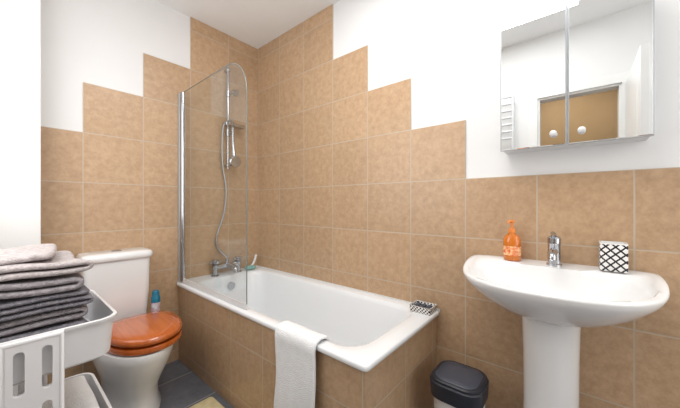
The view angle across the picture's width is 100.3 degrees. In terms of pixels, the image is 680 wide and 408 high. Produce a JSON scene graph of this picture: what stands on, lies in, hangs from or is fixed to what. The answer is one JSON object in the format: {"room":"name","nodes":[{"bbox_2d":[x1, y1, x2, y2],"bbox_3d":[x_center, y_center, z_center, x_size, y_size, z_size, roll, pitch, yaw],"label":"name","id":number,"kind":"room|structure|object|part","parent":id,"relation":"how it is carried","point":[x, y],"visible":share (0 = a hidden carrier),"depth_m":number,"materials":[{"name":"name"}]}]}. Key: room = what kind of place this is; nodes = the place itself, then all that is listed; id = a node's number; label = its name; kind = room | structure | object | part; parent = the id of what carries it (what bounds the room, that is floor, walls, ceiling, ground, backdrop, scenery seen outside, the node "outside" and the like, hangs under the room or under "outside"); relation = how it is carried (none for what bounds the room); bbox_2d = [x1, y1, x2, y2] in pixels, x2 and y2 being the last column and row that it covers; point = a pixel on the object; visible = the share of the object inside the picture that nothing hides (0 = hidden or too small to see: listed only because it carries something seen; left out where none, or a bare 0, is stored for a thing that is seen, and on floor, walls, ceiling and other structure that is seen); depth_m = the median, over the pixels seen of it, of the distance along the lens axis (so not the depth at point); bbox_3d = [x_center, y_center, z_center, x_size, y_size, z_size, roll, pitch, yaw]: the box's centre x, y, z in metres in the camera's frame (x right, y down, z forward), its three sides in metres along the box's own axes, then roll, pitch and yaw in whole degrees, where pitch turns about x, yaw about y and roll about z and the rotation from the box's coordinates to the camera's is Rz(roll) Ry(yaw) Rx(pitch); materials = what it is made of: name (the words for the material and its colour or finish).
{"room":"bathroom","nodes":[
{"label":"bathroom","id":0,"kind":"room"},
{"bbox_2d":[0,0,40,395],"bbox_3d":[-1.684,-0.140,1.405,0.147,2.580,0.272,0,0,40],"label":"wall","id":1,"kind":"structure","parent":0,"point":[20,20],"depth_m":1.41,"materials":[{"name":"white paint"}]},
{"bbox_2d":[41,0,257,385],"bbox_3d":[-1.786,-0.140,1.483,0.108,2.580,3.080,0,0,40],"label":"wall","id":2,"kind":"structure","parent":0,"point":[114,72],"depth_m":1.95,"materials":[{"name":"brown tile"}]},
{"bbox_2d":[178,63,247,309],"bbox_3d":[-0.846,-0.123,1.823,0.894,1.389,0.034,0,0,40],"label":"screen","id":3,"kind":"object","parent":2,"relation":"attached to","point":[181,96],"visible":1,"depth_m":2.06,"materials":[{"name":"clear glass"}]},
{"bbox_3d":[-1.150,-0.126,2.078,0.030,1.378,0.029,0,0,40],"label":"hinge post","id":4,"kind":"part","parent":3,"relation":"part of","materials":[{"name":"silver metal"}]},
{"bbox_2d":[215,66,244,257],"bbox_3d":[-0.892,-0.347,2.346,0.154,1.585,0.232,0,0,40],"label":"shower rail","id":5,"kind":"object","parent":2,"relation":"attached to","point":[234,161],"visible":1,"depth_m":2.33,"materials":[{"name":"silver metal"}]},
{"bbox_2d":[222,122,244,129],"bbox_3d":[-0.887,-0.652,2.373,0.092,0.020,0.184,0,0,40],"label":"soap tray","id":6,"kind":"object","parent":5,"relation":"on","point":[225,124],"depth_m":2.35,"materials":[{"name":"silver metal"}]},
{"bbox_2d":[158,359,233,407],"bbox_3d":[-0.329,1.200,0.328,3.825,0.100,3.180,0,0,40],"label":"floor","id":7,"kind":"structure","parent":0,"point":[178,386],"depth_m":1.77,"materials":[{"name":"tile"}]},
{"bbox_2d":[0,290,116,407],"bbox_3d":[-1.021,0.757,0.945,0.542,0.785,0.370,0,0,40],"label":"trolley","id":8,"kind":"object","parent":7,"relation":"on","point":[26,362],"visible":0.73,"depth_m":0.81,"materials":[{"name":"white plastic"}]},
{"bbox_2d":[15,373,111,407],"bbox_3d":[-1.021,0.780,0.945,0.468,0.120,0.370,0,0,40],"label":"tray","id":9,"kind":"object","parent":8,"relation":"on","point":[103,402],"depth_m":1.13,"materials":[{"name":"white plastic"}]},
{"bbox_3d":[-1.024,0.452,0.932,0.364,0.054,0.269,0,0,40],"label":"folded towel","id":10,"kind":"object","parent":8,"relation":"in","visible":0},
{"bbox_2d":[0,317,88,342],"bbox_3d":[-1.028,0.399,0.928,0.361,0.054,0.287,0,0,40],"label":"folded towel","id":11,"kind":"object","parent":10,"relation":"on","point":[55,326],"visible":0.13,"depth_m":0.85,"materials":[{"name":"grey fabric"}]},
{"bbox_2d":[0,304,87,336],"bbox_3d":[-1.025,0.350,0.937,0.350,0.042,0.270,0,0,40],"label":"folded towel","id":12,"kind":"object","parent":11,"relation":"on","point":[17,325],"visible":0.32,"depth_m":0.85,"materials":[{"name":"grey fabric"}]},
{"bbox_2d":[0,285,93,321],"bbox_3d":[-1.024,0.299,0.932,0.356,0.055,0.277,0,0,40],"label":"folded towel","id":13,"kind":"object","parent":12,"relation":"on","point":[14,308],"visible":0.47,"depth_m":0.84,"materials":[{"name":"grey fabric"}]},
{"bbox_2d":[0,273,83,299],"bbox_3d":[-1.020,0.246,0.932,0.349,0.051,0.235,0,0,40],"label":"folded towel","id":14,"kind":"object","parent":13,"relation":"on","point":[29,287],"visible":0.48,"depth_m":0.84,"materials":[{"name":"grey fabric"}]},
{"bbox_2d":[0,251,93,281],"bbox_3d":[-1.014,0.200,0.928,0.332,0.050,0.271,0,0,40],"label":"folded towel","id":15,"kind":"object","parent":14,"relation":"on","point":[63,262],"visible":0.79,"depth_m":0.86,"materials":[{"name":"grey fabric"}]},
{"bbox_2d":[0,244,56,265],"bbox_3d":[-1.034,0.161,0.904,0.190,0.032,0.264,0,0,-45],"label":"folded towel","id":16,"kind":"object","parent":15,"relation":"on","point":[35,252],"visible":1,"depth_m":0.87,"materials":[{"name":"white fabric"}]},
{"bbox_3d":[-1.021,0.788,0.940,0.353,0.060,0.280,0,0,40],"label":"folded towel","id":17,"kind":"object","parent":8,"relation":"in","visible":0},
{"bbox_2d":[42,376,99,407],"bbox_3d":[-1.014,0.724,0.945,0.350,0.061,0.297,0,0,40],"label":"folded towel","id":18,"kind":"object","parent":17,"relation":"on","point":[78,394],"visible":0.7,"depth_m":1.03,"materials":[{"name":"white fabric"}]},
{"bbox_2d":[76,247,182,407],"bbox_3d":[-1.175,0.716,1.619,0.651,0.869,0.412,0,0,40],"label":"toilet","id":19,"kind":"object","parent":7,"relation":"on","point":[142,341],"visible":0.81,"depth_m":1.54,"materials":[{"name":"white ceramic"}]},
{"bbox_3d":[-1.374,0.540,1.742,0.184,0.411,0.323,0,0,40],"label":"tank","id":20,"kind":"part","parent":19,"relation":"part of","materials":[{"name":"white ceramic"}]},
{"bbox_3d":[-1.369,0.310,1.738,0.202,0.045,0.347,0,0,40],"label":"tank lid","id":21,"kind":"part","parent":19,"relation":"part of","materials":[{"name":"white ceramic"}]},
{"bbox_3d":[-1.075,0.727,1.570,0.432,0.027,0.358,0,0,40],"label":"seat","id":22,"kind":"part","parent":19,"relation":"part of","materials":[{"name":"brown wood"}]},
{"bbox_3d":[-1.076,0.680,1.571,0.437,0.047,0.358,0,0,40],"label":"seat lid","id":23,"kind":"part","parent":19,"relation":"part of","materials":[{"name":"brown wood"}]},
{"bbox_2d":[151,290,159,310],"bbox_3d":[-1.196,0.653,1.843,0.051,0.187,0.051,0,0,40],"label":"spray can","id":24,"kind":"object","parent":19,"relation":"on","point":[155,299],"visible":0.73,"depth_m":1.82,"materials":[{"name":"teal plastic"}]},
{"bbox_2d":[189,397,224,407],"bbox_3d":[-0.620,1.141,1.315,0.690,0.015,0.390,0,0,40],"label":"bath mat","id":25,"kind":"object","parent":7,"relation":"on","point":[210,402],"visible":1,"depth_m":1.61,"materials":[{"name":"beige fabric"}]},
{"bbox_2d":[177,256,439,407],"bbox_3d":[-0.334,0.796,1.810,1.697,0.707,0.697,0,0,40],"label":"bathtub","id":26,"kind":"object","parent":7,"relation":"on","point":[380,352],"visible":0.98,"depth_m":1.62,"materials":[{"name":"white ceramic"}]},
{"bbox_2d":[209,256,242,276],"bbox_3d":[-0.887,0.509,2.302,0.198,0.132,0.284,0,0,40],"label":"tap","id":27,"kind":"object","parent":26,"relation":"on","point":[236,271],"depth_m":2.30,"materials":[{"name":"silver metal"}]},
{"bbox_2d":[244,254,256,269],"bbox_3d":[-0.774,0.513,2.494,0.072,0.122,0.138,0,0,40],"label":"bath brush","id":28,"kind":"object","parent":26,"relation":"on","point":[252,266],"visible":0.98,"depth_m":2.48,"materials":[{"name":"white plastic"}]},
{"bbox_3d":[-0.548,0.874,1.568,1.677,0.552,0.012,0,0,40],"label":"panel","id":29,"kind":"part","parent":26,"relation":"part of","materials":[{"name":"beige tile"}]},
{"bbox_2d":[274,321,329,407],"bbox_3d":[-0.165,0.799,1.266,0.266,0.499,0.131,0,0,40],"label":"hand towel","id":30,"kind":"object","parent":26,"relation":"hanging from","point":[295,344],"visible":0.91,"depth_m":1.22,"materials":[{"name":"white fabric"}]},
{"bbox_3d":[0.307,0.874,1.292,0.012,0.552,0.664,0,0,40],"label":"panel","id":31,"kind":"part","parent":26,"relation":"part of","materials":[{"name":"beige tile"}]},
{"bbox_2d":[409,300,436,315],"bbox_3d":[0.448,0.557,1.530,0.118,0.033,0.101,0,0,40],"label":"soap dish","id":32,"kind":"object","parent":26,"relation":"on","point":[418,306],"visible":1,"depth_m":1.51,"materials":[{"name":"white ceramic"}]},
{"bbox_2d":[430,360,488,407],"bbox_3d":[0.516,0.943,1.231,0.214,0.414,0.214,0,0,40],"label":"bin","id":33,"kind":"object","parent":7,"relation":"on","point":[453,384],"visible":1,"depth_m":1.18,"materials":[{"name":"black plastic"}]},
{"bbox_2d":[463,231,669,407],"bbox_3d":[0.762,0.629,1.043,0.614,1.042,0.464,0,0,40],"label":"washbasin","id":34,"kind":"object","parent":7,"relation":"on","point":[554,299],"visible":0.96,"depth_m":1.04,"materials":[{"name":"white ceramic"}]},
{"bbox_2d":[503,220,520,260],"bbox_3d":[0.763,0.160,1.265,0.068,0.178,0.060,0,0,-1],"label":"soap dispenser","id":35,"kind":"object","parent":34,"relation":"on","point":[511,241],"visible":1,"depth_m":1.25,"materials":[{"name":"orange plastic"}]},
{"bbox_2d":[546,231,561,266],"bbox_3d":[0.850,0.182,1.132,0.054,0.148,0.152,0,0,40],"label":"tap","id":36,"kind":"object","parent":34,"relation":"on","point":[553,241],"depth_m":1.15,"materials":[{"name":"silver metal"}]},
{"bbox_3d":[0.762,0.344,1.043,0.614,0.192,0.464,0,0,40],"label":"bowl","id":37,"kind":"part","parent":34,"relation":"part of","materials":[{"name":"white ceramic"}]},
{"bbox_2d":[599,241,627,272],"bbox_3d":[1.019,0.195,1.061,0.076,0.104,0.076,0,0,40],"label":"tumbler","id":38,"kind":"object","parent":34,"relation":"on","point":[613,255],"visible":1,"depth_m":1.03,"materials":[{"name":"white ceramic"}]},
{"bbox_2d":[156,0,339,48],"bbox_3d":[-0.329,-1.480,0.328,3.825,0.100,3.180,0,0,40],"label":"ceiling","id":39,"kind":"structure","parent":0,"point":[255,23],"depth_m":2.14,"materials":[{"name":"paint"}]},
{"bbox_2d":[258,0,679,407],"bbox_3d":[0.657,-0.140,1.505,3.825,2.580,0.108,0,0,40],"label":"wall","id":40,"kind":"structure","parent":0,"point":[382,168],"depth_m":1.50,"materials":[{"name":"brown tile"}]},
{"bbox_2d":[500,0,654,153],"bbox_3d":[0.911,-0.503,1.138,0.460,0.544,0.144,0,0,40],"label":"upper cabinet","id":41,"kind":"object","parent":40,"relation":"attached to","point":[581,73],"visible":1,"depth_m":1.08,"materials":[{"name":"metal"}]},
{"bbox_3d":[0.798,-0.503,1.182,0.230,0.544,0.014,0,0,40],"label":"door","id":42,"kind":"part","parent":41,"relation":"part of","materials":[{"name":"metal"}]},
{"bbox_3d":[0.793,-0.503,1.176,0.224,0.538,0.003,0,0,40],"label":"mirror panel","id":43,"kind":"part","parent":41,"relation":"part of","materials":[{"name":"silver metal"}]},
{"bbox_3d":[0.840,-0.278,1.119,0.024,0.024,0.024,0,0,40],"label":"door knob","id":44,"kind":"part","parent":41,"relation":"part of","materials":[{"name":"white ceramic"}]},
{"bbox_3d":[0.906,-0.278,1.065,0.024,0.024,0.024,0,0,40],"label":"door knob","id":45,"kind":"part","parent":41,"relation":"part of","materials":[{"name":"white ceramic"}]},
{"bbox_3d":[0.970,-0.503,1.028,0.223,0.538,0.003,0,0,40],"label":"mirror panel","id":46,"kind":"part","parent":41,"relation":"part of","materials":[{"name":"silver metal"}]},
{"bbox_3d":[0.975,-0.503,1.034,0.229,0.544,0.014,0,0,40],"label":"door","id":47,"kind":"part","parent":41,"relation":"part of","materials":[{"name":"metal"}]}
]}

